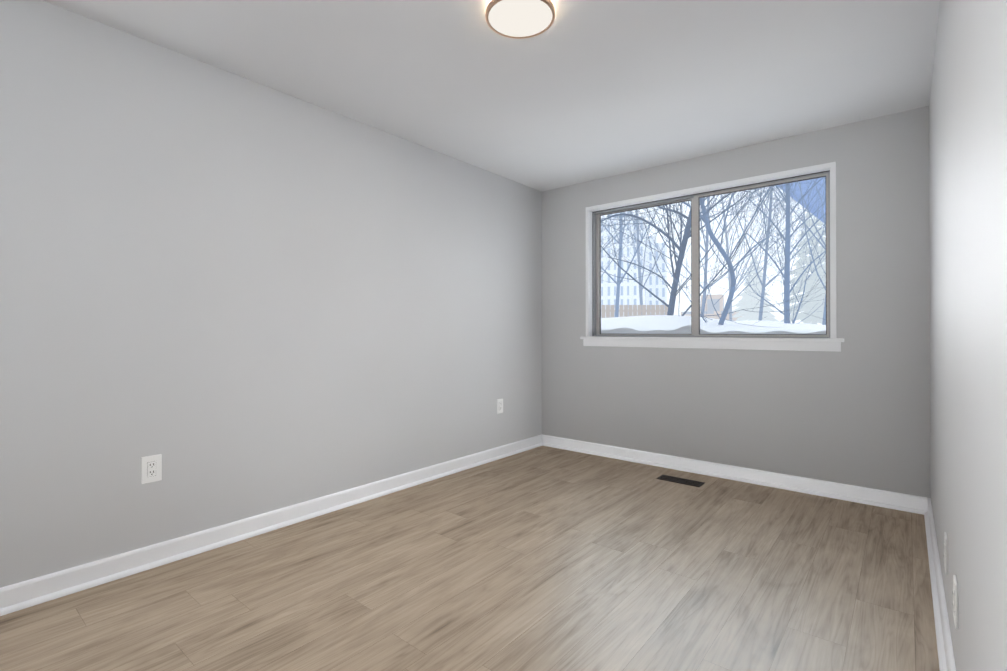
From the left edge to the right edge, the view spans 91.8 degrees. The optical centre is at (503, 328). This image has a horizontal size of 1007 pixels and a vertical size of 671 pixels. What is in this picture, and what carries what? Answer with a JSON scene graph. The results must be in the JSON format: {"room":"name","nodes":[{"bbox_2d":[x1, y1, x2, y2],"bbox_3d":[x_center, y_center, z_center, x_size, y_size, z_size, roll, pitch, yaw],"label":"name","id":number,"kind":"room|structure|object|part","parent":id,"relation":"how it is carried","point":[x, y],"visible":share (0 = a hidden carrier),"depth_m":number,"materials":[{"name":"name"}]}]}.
{"room":"empty bedroom","nodes":[
{"label":"empty bedroom","id":0,"kind":"room"},
{"bbox_2d":[0,0,541,587],"bbox_3d":[-1.114,-0.114,3.018,0.140,2.440,4.770,0,0,40],"label":"wall","id":1,"kind":"structure","parent":0,"point":[230,296],"depth_m":2.48,"materials":[{"name":"paint"}]},
{"bbox_2d":[141,454,161,483],"bbox_3d":[-1.635,0.651,2.266,0.009,0.124,0.080,0,0,40],"label":"electrical outlet","id":2,"kind":"object","parent":1,"relation":"attached to","point":[151,468],"visible":1,"depth_m":2.26,"materials":[{"name":"white plastic"}]},
{"bbox_2d":[0,434,542,615],"bbox_3d":[-1.048,1.057,2.959,0.030,0.098,4.490,0,0,40],"label":"baseboard","id":3,"kind":"structure","parent":1,"relation":"attached to","point":[35,591],"depth_m":2.46,"materials":[{"name":"white wood"}]},
{"bbox_2d":[497,399,502,413],"bbox_3d":[-0.029,0.667,4.213,0.009,0.124,0.080,0,0,40],"label":"electrical outlet","id":4,"kind":"object","parent":1,"relation":"attached to","point":[499,405],"visible":1,"depth_m":4.20,"materials":[{"name":"white plastic"}]},
{"bbox_2d":[0,446,939,670],"bbox_3d":[0.028,1.162,2.071,3.100,0.120,4.770,0,0,40],"label":"floor","id":5,"kind":"structure","parent":0,"point":[543,558],"depth_m":2.06,"materials":[{"name":"laminate"}]},
{"bbox_2d":[656,475,704,486],"bbox_3d":[1.290,1.106,3.557,0.310,0.004,0.122,0,0,40],"label":"floor vent","id":6,"kind":"object","parent":5,"relation":"in","point":[681,480],"visible":1,"depth_m":3.55,"materials":[{"name":"black metal"}]},
{"bbox_2d":[43,0,939,191],"bbox_3d":[0.028,-1.398,2.083,3.100,0.120,4.770,0,0,40],"label":"ceiling","id":7,"kind":"structure","parent":0,"point":[579,91],"depth_m":2.49,"materials":[{"name":"paint"}]},
{"bbox_2d":[485,0,554,38],"bbox_3d":[0.070,-1.320,2.047,0.294,0.037,0.294,0,0,40],"label":"ceiling light","id":8,"kind":"object","parent":7,"relation":"in","point":[518,19],"visible":1,"depth_m":2.04,"materials":[{"name":"white plastic"}]},
{"bbox_2d":[542,106,930,497],"bbox_3d":[1.501,-0.110,3.862,2.820,2.440,0.140,0,0,40],"label":"wall","id":9,"kind":"structure","parent":0,"point":[855,411],"depth_m":3.34,"materials":[{"name":"paint"}]},
{"bbox_2d":[583,162,840,351],"bbox_3d":[1.506,-0.473,3.849,1.918,1.247,0.147,0,0,40],"label":"window","id":10,"kind":"structure","parent":9,"relation":"in","point":[777,174],"depth_m":3.83,"materials":[{"name":"white"}]},
{"bbox_2d":[586,210,588,335],"bbox_3d":[0.753,-0.498,4.383,0.030,1.131,0.012,0,0,40],"label":"window trim leg left","id":11,"kind":"object","parent":10,"relation":"attached to","point":[587,272],"visible":1,"depth_m":4.38,"materials":[{"name":"white"}]},
{"bbox_2d":[592,212,592,335],"bbox_3d":[0.814,-0.496,4.423,0.005,1.127,0.022,0,0,40],"label":"seal","id":12,"kind":"object","parent":10,"relation":"in","point":[592,273],"visible":0.64,"depth_m":4.42,"materials":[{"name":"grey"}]},
{"bbox_3d":[0.839,-0.493,4.442,0.009,1.104,0.080,0,0,40],"label":"frame","id":13,"kind":"part","parent":10,"relation":"part of","materials":[{"name":"silver metal"}]},
{"bbox_3d":[0.864,-0.493,4.438,0.034,1.078,0.024,0,0,40],"label":"window sash left stile left","id":14,"kind":"part","parent":10,"relation":"part of","materials":[{"name":"grey metal"}]},
{"bbox_2d":[600,216,600,333],"bbox_3d":[0.878,-0.493,4.426,0.004,1.070,0.016,0,0,40],"label":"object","id":15,"kind":"object","parent":10,"relation":"in","point":[600,274],"visible":1,"depth_m":4.42,"materials":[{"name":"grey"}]},
{"bbox_3d":[1.194,0.051,4.163,0.891,0.013,0.024,0,0,40],"label":"window sash left rail","id":16,"kind":"part","parent":10,"relation":"part of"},
{"bbox_3d":[1.194,-1.040,4.168,0.891,0.013,0.024,0,0,40],"label":"window sash left rail","id":17,"kind":"part","parent":10,"relation":"part of","materials":[{"name":"grey metal"}]},
{"bbox_2d":[600,200,690,215],"bbox_3d":[1.193,-1.032,4.168,0.821,0.004,0.016,0,0,40],"label":"window sash left gasket","id":18,"kind":"object","parent":10,"relation":"in","point":[645,207],"visible":0.86,"depth_m":4.14,"materials":[{"name":"grey rubber"}]},
{"bbox_3d":[1.193,-0.495,4.166,0.813,1.070,0.004,0,0,40],"label":"sash glass","id":19,"kind":"part","parent":10,"relation":"part of","materials":[{"name":"clear glass"}]},
{"bbox_2d":[613,335,693,335],"bbox_3d":[1.524,0.052,3.868,1.774,0.008,0.003,0,0,40],"label":"track","id":20,"kind":"object","parent":10,"relation":"in","point":[653,335],"visible":0.36,"depth_m":4.09,"materials":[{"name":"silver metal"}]},
{"bbox_2d":[691,200,691,333],"bbox_3d":[1.508,-0.496,3.906,0.004,1.070,0.016,0,0,40],"label":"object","id":21,"kind":"object","parent":10,"relation":"in","point":[691,266],"visible":0.64,"depth_m":3.90,"materials":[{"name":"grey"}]},
{"bbox_3d":[1.524,-0.496,3.893,0.036,1.078,0.024,0,0,40],"label":"window sash left stile right","id":22,"kind":"part","parent":10,"relation":"part of","materials":[{"name":"grey metal"}]},
{"bbox_3d":[1.525,-0.496,3.851,0.036,1.078,0.024,0,0,40],"label":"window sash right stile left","id":23,"kind":"part","parent":10,"relation":"part of","materials":[{"name":"grey metal"}]},
{"bbox_2d":[699,198,699,333],"bbox_3d":[1.541,-0.496,3.838,0.004,1.070,0.016,0,0,40],"label":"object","id":24,"kind":"object","parent":10,"relation":"in","point":[699,265],"visible":1,"depth_m":3.84,"materials":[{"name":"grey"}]},
{"bbox_3d":[1.487,-1.065,3.829,1.802,0.006,0.065,0,0,40],"label":"window jamb","id":25,"kind":"part","parent":10,"relation":"part of","materials":[{"name":"grey paint"}]},
{"bbox_3d":[1.463,0.120,3.794,1.918,0.062,0.012,0,0,40],"label":"window trim apron","id":26,"kind":"part","parent":10,"relation":"part of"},
{"bbox_2d":[595,170,829,211],"bbox_3d":[1.507,-1.060,3.854,1.792,0.005,0.022,0,0,40],"label":"seal","id":27,"kind":"object","parent":10,"relation":"in","point":[718,190],"visible":0.43,"depth_m":3.71,"materials":[{"name":"grey"}]},
{"bbox_3d":[1.527,-1.052,3.878,1.792,0.009,0.080,0,0,40],"label":"frame","id":28,"kind":"part","parent":10,"relation":"part of","materials":[{"name":"silver metal"}]},
{"bbox_3d":[1.527,0.060,3.873,1.792,0.009,0.080,0,0,40],"label":"frame","id":29,"kind":"part","parent":10,"relation":"part of","materials":[{"name":"silver metal"}]},
{"bbox_2d":[601,325,825,333],"bbox_3d":[1.640,0.057,4.009,2.010,0.177,0.256,0,0,40],"label":"snow","id":30,"kind":"object","parent":10,"relation":"on","point":[686,329],"depth_m":4.00,"materials":[{"name":"white snow"}]},
{"bbox_3d":[1.855,-1.043,3.581,0.891,0.013,0.024,0,0,40],"label":"window sash right rail","id":31,"kind":"part","parent":10,"relation":"part of","materials":[{"name":"grey metal"}]},
{"bbox_3d":[1.855,0.048,3.576,0.891,0.013,0.024,0,0,40],"label":"window sash right rail","id":32,"kind":"part","parent":10,"relation":"part of","materials":[{"name":"grey metal"}]},
{"bbox_2d":[699,176,825,197],"bbox_3d":[1.864,-1.034,3.574,0.842,0.004,0.016,0,0,40],"label":"window frame","id":33,"kind":"object","parent":10,"relation":"in","point":[763,186],"visible":0.86,"depth_m":3.54,"materials":[{"name":"grey"}]},
{"bbox_3d":[1.864,-0.497,3.571,0.834,1.070,0.004,0,0,40],"label":"sash glass","id":34,"kind":"part","parent":10,"relation":"part of","materials":[{"name":"clear glass"}]},
{"bbox_2d":[724,334,826,334],"bbox_3d":[1.864,0.040,3.569,0.842,0.004,0.016,0,0,40],"label":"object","id":35,"kind":"object","parent":10,"relation":"in","point":[775,334],"visible":0.93,"depth_m":3.49,"materials":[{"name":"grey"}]},
{"bbox_2d":[826,273,826,333],"bbox_3d":[2.187,-0.499,3.305,0.004,1.070,0.016,0,0,40],"label":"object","id":36,"kind":"object","parent":10,"relation":"in","point":[826,303],"visible":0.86,"depth_m":3.30,"materials":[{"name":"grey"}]},
{"bbox_3d":[2.193,-0.499,3.299,0.013,1.078,0.024,0,0,40],"label":"window sash right stile right","id":37,"kind":"part","parent":10,"relation":"part of","materials":[{"name":"grey metal"}]},
{"bbox_3d":[2.215,-0.499,3.308,0.009,1.104,0.080,0,0,40],"label":"frame","id":38,"kind":"part","parent":10,"relation":"part of","materials":[{"name":"silver metal"}]},
{"bbox_2d":[830,166,836,337],"bbox_3d":[2.172,-0.503,3.212,0.030,1.131,0.012,0,0,40],"label":"window trim","id":39,"kind":"object","parent":10,"relation":"attached to","point":[833,240],"visible":1,"depth_m":3.21,"materials":[{"name":"white"}]},
{"bbox_2d":[580,336,843,341],"bbox_3d":[1.471,0.077,3.804,1.954,0.024,0.086,0,0,40],"label":"stool","id":40,"kind":"object","parent":9,"relation":"in","point":[736,339],"visible":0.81,"depth_m":3.63,"materials":[{"name":"white"}]},
{"bbox_2d":[542,435,927,514],"bbox_3d":[1.447,1.061,3.791,2.792,0.098,0.030,0,0,40],"label":"baseboard","id":41,"kind":"structure","parent":9,"relation":"attached to","point":[887,499],"depth_m":3.49,"materials":[{"name":"white wood"}]},
{"bbox_2d":[777,178,825,224],"bbox_3d":[12.396,-2.832,15.813,7.781,6.194,11.388,0,0,40],"label":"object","id":42,"kind":"structure","parent":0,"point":[797,192],"depth_m":14.04,"materials":[{"name":"blue"}]},
{"bbox_2d":[929,0,1006,670],"bbox_3d":[1.170,-0.123,1.135,0.140,2.440,4.770,0,0,40],"label":"wall","id":43,"kind":"structure","parent":0,"point":[968,255],"depth_m":1.08,"materials":[{"name":"paint"}]},
{"bbox_2d":[924,498,955,670],"bbox_3d":[1.104,1.048,1.183,0.030,0.098,4.490,0,0,40],"label":"baseboard","id":44,"kind":"structure","parent":43,"relation":"attached to","point":[945,649],"depth_m":1.87,"materials":[{"name":"white wood"}]},
{"bbox_2d":[944,532,947,573],"bbox_3d":[1.572,0.795,1.736,0.009,0.124,0.080,0,0,40],"label":"electrical outlet","id":45,"kind":"object","parent":43,"relation":"attached to","point":[946,553],"visible":1,"depth_m":1.71,"materials":[{"name":"white plastic"}]},
{"bbox_2d":[952,575,957,628],"bbox_3d":[1.295,0.780,1.399,0.009,0.124,0.080,0,0,40],"label":"electrical outlet","id":46,"kind":"object","parent":43,"relation":"attached to","point":[955,600],"visible":1,"depth_m":1.37,"materials":[{"name":"white plastic"}]},
{"label":"outside","id":47,"kind":"structure","parent":0,"visible":0},
{"bbox_2d":[601,315,825,332],"bbox_3d":[44.611,0.741,56.131,120.000,1.464,135.368,0,0,40],"label":"ground","id":48,"kind":"structure","parent":47,"point":[672,322],"depth_m":5.46,"materials":[{"name":"white snow"}]},
{"bbox_2d":[601,211,647,317],"bbox_3d":[28.531,-13.353,119.597,12.500,30.000,12.550,0,0,19],"label":"tower","id":49,"kind":"structure","parent":48,"relation":"on","point":[626,297],"depth_m":113.61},
{"bbox_2d":[601,305,667,317],"bbox_3d":[4.152,-0.309,15.933,2.495,0.950,0.075,0,0,1],"label":"fence","id":50,"kind":"object","parent":48,"relation":"on","point":[631,311],"depth_m":15.90,"materials":[{"name":"brown wood"}]},
{"bbox_2d":[646,236,666,314],"bbox_3d":[36.779,-10.830,124.482,9.500,25.000,10.550,0,0,19],"label":"tower","id":51,"kind":"structure","parent":48,"relation":"on","point":[657,285],"depth_m":119.02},
{"bbox_2d":[681,294,741,320],"bbox_3d":[29.773,-1.685,69.527,7.500,6.200,8.550,0,0,28],"label":"block","id":52,"kind":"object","parent":48,"relation":"on","point":[709,309],"depth_m":67.76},
{"bbox_2d":[601,177,825,326],"bbox_3d":[8.449,-12.541,20.748,24.408,25.929,33.766,0,0,40],"label":"trees","id":53,"kind":"object","parent":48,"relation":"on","point":[758,285],"depth_m":8.33,"materials":[{"name":"grey plant"}]}
]}

